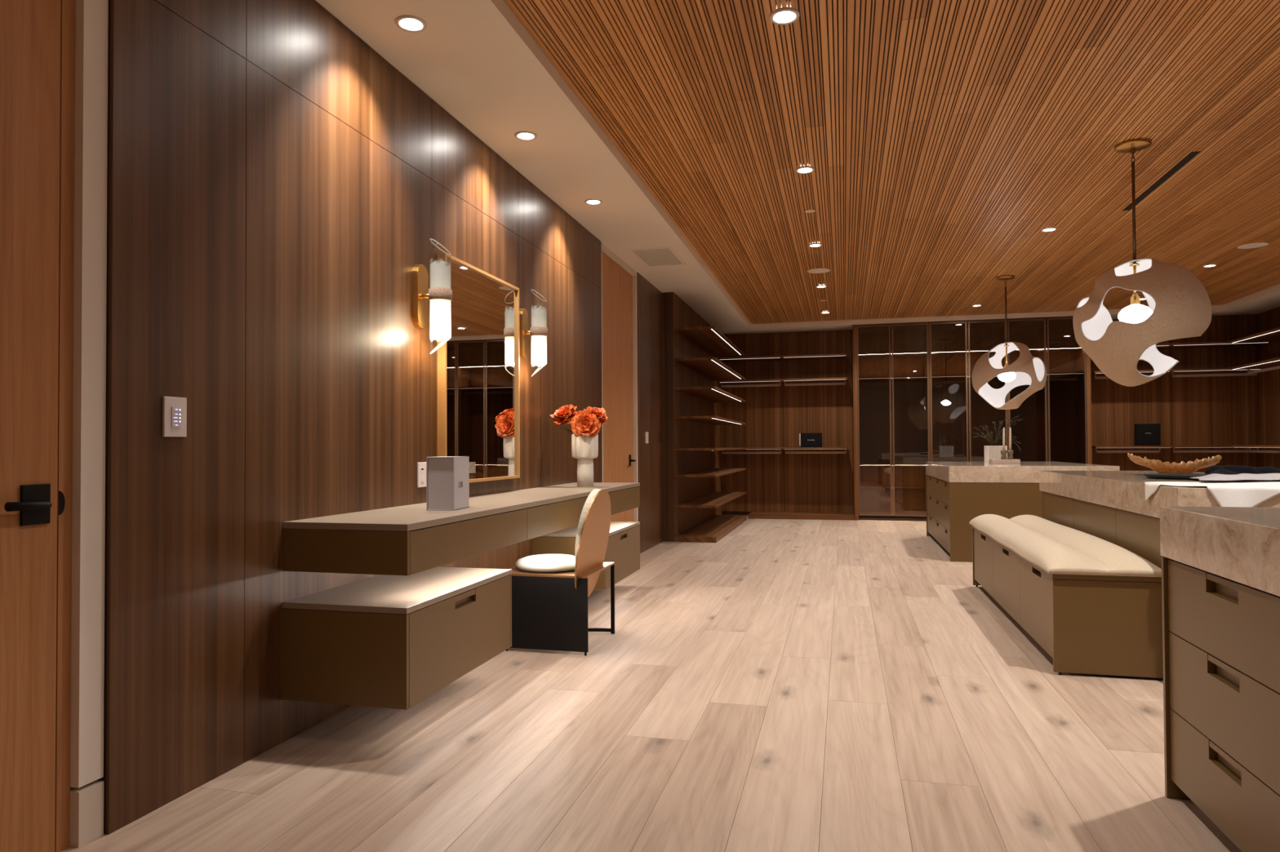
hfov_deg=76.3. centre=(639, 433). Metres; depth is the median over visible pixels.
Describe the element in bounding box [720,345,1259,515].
wall
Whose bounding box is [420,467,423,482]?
receptacle
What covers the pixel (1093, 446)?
shelf
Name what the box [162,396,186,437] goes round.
keypad
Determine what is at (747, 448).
shelf
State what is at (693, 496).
shelving unit
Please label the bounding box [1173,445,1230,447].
shelf
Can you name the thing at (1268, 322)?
wardrobe
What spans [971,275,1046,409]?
pendant lamp
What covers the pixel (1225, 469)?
garment
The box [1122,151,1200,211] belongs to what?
air slot
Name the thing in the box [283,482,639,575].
vanity desk
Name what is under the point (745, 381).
shelf
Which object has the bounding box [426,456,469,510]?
gift box
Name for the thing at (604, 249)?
trim
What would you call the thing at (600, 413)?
peony
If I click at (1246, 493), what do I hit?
table cloth
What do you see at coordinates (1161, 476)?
tray
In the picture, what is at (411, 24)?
recessed light
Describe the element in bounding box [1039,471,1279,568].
kitchen island
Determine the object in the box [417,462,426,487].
outlet
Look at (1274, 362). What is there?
shelf
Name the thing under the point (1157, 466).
bowl
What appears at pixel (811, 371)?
wardrobe
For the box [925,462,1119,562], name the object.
kitchen island
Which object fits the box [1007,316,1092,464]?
wardrobe
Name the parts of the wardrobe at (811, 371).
hanging rail, hanging rail, panel, hanging rail, hanging rail, panel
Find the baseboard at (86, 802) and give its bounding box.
[69,780,103,848]
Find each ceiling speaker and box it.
[807,268,830,273]
[1236,242,1269,248]
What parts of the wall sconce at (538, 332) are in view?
arm, lamp shade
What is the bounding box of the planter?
[984,445,1007,462]
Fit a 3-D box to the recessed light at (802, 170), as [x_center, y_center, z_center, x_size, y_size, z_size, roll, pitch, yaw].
[1.173,-1.871,5.794,0.136,0.012,0.136,-1,-1,14]
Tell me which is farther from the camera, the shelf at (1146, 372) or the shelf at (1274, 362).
the shelf at (1146, 372)
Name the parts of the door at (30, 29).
lever, strike plate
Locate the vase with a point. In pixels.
(584, 449)
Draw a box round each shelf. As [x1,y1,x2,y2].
[717,355,783,362]
[718,379,783,384]
[745,447,782,449]
[782,353,847,360]
[782,377,847,382]
[782,447,848,448]
[871,512,926,517]
[1090,369,1172,375]
[1092,445,1173,448]
[1155,343,1171,349]
[1160,342,1271,349]
[1165,368,1261,373]
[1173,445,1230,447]
[1228,327,1279,343]
[1229,357,1279,369]
[1230,444,1279,447]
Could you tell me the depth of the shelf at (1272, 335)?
11.01 m
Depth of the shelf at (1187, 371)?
11.80 m
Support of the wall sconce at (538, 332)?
attached to the wall at (277, 188)
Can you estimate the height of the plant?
0.452 m
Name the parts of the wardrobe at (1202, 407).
hanging rail, panel, hanging rail, panel, hanging rail, hanging rail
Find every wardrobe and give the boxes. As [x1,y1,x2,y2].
[717,329,853,519]
[852,321,930,520]
[928,319,1008,462]
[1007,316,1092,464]
[1090,314,1271,472]
[1228,306,1279,468]
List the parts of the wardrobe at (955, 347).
panel, door, glass pane, panel, panel, glass pane, door, panel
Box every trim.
[54,0,75,851]
[600,242,638,521]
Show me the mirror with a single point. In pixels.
(478, 367)
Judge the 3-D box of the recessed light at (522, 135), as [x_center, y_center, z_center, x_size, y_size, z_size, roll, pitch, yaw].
[-0.693,-1.807,4.949,0.136,0.012,0.136,-1,-1,14]
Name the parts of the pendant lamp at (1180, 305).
chain, rod, stem, mount plate, bulb, lamp shade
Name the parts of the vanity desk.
panel, drawer, drawer, drawer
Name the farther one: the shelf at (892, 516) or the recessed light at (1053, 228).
the shelf at (892, 516)
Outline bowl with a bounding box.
[1127,453,1222,473]
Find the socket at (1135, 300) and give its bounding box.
[1130,293,1140,305]
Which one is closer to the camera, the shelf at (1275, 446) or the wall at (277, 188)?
the wall at (277, 188)
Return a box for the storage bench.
[972,526,1163,680]
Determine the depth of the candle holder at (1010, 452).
9.23 m
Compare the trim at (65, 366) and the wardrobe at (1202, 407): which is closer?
the trim at (65, 366)
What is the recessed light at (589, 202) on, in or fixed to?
in the ceiling
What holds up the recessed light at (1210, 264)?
in the ceiling
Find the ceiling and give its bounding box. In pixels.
[315,0,1279,334]
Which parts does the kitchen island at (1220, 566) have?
panel, drawer, drawer, drawer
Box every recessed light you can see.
[395,15,426,32]
[514,131,537,141]
[584,199,602,204]
[769,7,799,25]
[795,165,814,173]
[808,243,822,247]
[815,284,826,288]
[971,304,982,306]
[1040,226,1057,231]
[1202,263,1217,267]
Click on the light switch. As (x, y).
(646, 433)
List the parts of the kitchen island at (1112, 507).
panel, panel, panel, panel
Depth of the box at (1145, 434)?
11.92 m
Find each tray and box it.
[988,459,1020,463]
[1143,473,1207,479]
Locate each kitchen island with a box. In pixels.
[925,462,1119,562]
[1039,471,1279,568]
[1160,506,1279,851]
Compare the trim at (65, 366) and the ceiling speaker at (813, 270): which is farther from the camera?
the ceiling speaker at (813, 270)
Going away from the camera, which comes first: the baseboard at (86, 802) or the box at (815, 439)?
the baseboard at (86, 802)
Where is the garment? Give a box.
[1204,465,1279,475]
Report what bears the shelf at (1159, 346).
attached to the wardrobe at (1202, 407)
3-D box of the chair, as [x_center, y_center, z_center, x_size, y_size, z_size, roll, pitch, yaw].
[-0.491,0.782,4.817,0.594,0.914,0.641,-1,-1,14]
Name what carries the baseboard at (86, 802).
attached to the wall at (277, 188)
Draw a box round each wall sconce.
[411,238,452,354]
[519,289,547,376]
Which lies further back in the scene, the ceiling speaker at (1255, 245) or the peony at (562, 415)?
the ceiling speaker at (1255, 245)
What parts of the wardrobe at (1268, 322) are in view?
hanging rail, hanging rail, panel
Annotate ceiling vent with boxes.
[628,246,686,266]
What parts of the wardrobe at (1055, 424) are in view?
panel, door, glass pane, panel, panel, door, glass pane, panel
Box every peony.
[550,404,577,434]
[570,409,601,438]
[583,406,608,424]
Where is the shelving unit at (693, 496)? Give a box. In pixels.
[662,292,746,542]
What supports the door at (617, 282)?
in the wall at (649, 298)
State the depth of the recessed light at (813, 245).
7.95 m
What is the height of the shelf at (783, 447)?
0.028 m
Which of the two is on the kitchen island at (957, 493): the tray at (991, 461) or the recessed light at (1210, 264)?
the tray at (991, 461)
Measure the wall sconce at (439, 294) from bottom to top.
0.596 m
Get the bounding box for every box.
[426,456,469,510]
[799,432,822,447]
[1133,423,1160,445]
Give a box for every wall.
[70,0,602,834]
[636,272,663,553]
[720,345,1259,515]
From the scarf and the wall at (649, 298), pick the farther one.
the wall at (649, 298)
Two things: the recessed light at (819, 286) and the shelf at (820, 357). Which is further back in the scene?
the shelf at (820, 357)
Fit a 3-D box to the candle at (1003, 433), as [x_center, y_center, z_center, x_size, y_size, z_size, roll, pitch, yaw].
[4.137,0.057,9.274,0.025,0.264,0.025,0,-1,-31]
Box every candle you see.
[1002,427,1004,449]
[1008,426,1011,449]
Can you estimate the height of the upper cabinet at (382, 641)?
0.385 m
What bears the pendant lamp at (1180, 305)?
hanging from the ceiling
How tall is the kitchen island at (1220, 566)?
0.950 m
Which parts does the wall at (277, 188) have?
panel, panel, panel, panel, panel, panel, panel, panel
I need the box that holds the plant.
[968,415,1022,450]
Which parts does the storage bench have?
panel, door, door, door, panel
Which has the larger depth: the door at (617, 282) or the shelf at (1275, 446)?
the shelf at (1275, 446)
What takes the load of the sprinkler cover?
attached to the ceiling
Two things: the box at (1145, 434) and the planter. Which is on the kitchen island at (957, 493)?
the planter
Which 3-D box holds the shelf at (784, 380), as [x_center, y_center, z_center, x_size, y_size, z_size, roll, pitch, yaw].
[2.829,-0.856,13.178,1.018,0.028,0.452,-1,-1,14]
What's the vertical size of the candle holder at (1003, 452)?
0.106 m
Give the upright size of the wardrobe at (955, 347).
3.048 m
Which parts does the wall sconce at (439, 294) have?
arm, lamp shade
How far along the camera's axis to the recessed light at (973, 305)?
11.43 m
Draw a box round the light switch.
[644,431,648,443]
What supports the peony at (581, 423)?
in the vase
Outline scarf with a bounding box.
[1190,473,1279,480]
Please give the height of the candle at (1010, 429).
0.264 m
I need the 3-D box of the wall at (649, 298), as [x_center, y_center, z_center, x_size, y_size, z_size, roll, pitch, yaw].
[0.525,-0.177,11.489,0.251,3.049,5.462,-1,-1,14]
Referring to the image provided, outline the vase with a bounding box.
[571,434,598,487]
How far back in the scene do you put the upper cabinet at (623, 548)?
5.87 m
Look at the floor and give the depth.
3.17 m
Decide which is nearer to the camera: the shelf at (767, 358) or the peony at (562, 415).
the peony at (562, 415)
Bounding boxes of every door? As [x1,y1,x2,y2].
[0,0,65,851]
[602,252,635,521]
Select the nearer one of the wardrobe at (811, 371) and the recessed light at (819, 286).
the recessed light at (819, 286)
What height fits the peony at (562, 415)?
0.271 m
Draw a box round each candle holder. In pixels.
[1000,449,1007,459]
[1007,449,1013,459]
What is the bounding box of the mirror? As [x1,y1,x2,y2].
[437,252,519,482]
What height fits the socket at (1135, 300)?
0.085 m
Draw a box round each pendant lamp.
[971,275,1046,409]
[1072,138,1212,386]
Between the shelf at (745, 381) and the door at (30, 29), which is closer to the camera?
the door at (30, 29)
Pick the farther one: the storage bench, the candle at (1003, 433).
the candle at (1003, 433)
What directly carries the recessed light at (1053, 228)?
in the ceiling
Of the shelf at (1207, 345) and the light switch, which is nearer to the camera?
the light switch
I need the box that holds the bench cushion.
[969,514,1161,577]
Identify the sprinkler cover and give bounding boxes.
[804,209,815,213]
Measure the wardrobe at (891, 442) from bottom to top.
3.048 m
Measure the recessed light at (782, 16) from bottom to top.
0.012 m
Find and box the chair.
[506,488,614,655]
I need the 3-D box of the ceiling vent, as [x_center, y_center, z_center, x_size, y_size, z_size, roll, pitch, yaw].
[0.185,-1.756,8.144,0.423,0.008,0.765,-1,-1,14]
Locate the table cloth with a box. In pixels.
[1144,480,1279,507]
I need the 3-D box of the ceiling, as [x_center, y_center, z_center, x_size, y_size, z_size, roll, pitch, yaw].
[3.216,-1.899,5.515,8.800,0.160,15.800,-1,-1,14]
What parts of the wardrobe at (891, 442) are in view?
panel, door, glass pane, panel, panel, door, glass pane, panel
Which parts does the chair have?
panel, seat plate, backrest, floor rail, post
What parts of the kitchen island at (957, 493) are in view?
panel, drawer, drawer, drawer, drawer, drawer, drawer, drawer, drawer, drawer, panel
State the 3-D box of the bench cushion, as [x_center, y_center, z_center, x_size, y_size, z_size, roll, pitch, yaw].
[2.635,0.668,5.330,0.540,0.110,2.689,-1,-1,14]
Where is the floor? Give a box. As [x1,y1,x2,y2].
[59,515,1241,851]
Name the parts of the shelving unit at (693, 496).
panel, panel, shelf, shelf, shelf, shelf, shelf, shelf, shelf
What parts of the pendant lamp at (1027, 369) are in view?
rod, stem, bulb, lamp shade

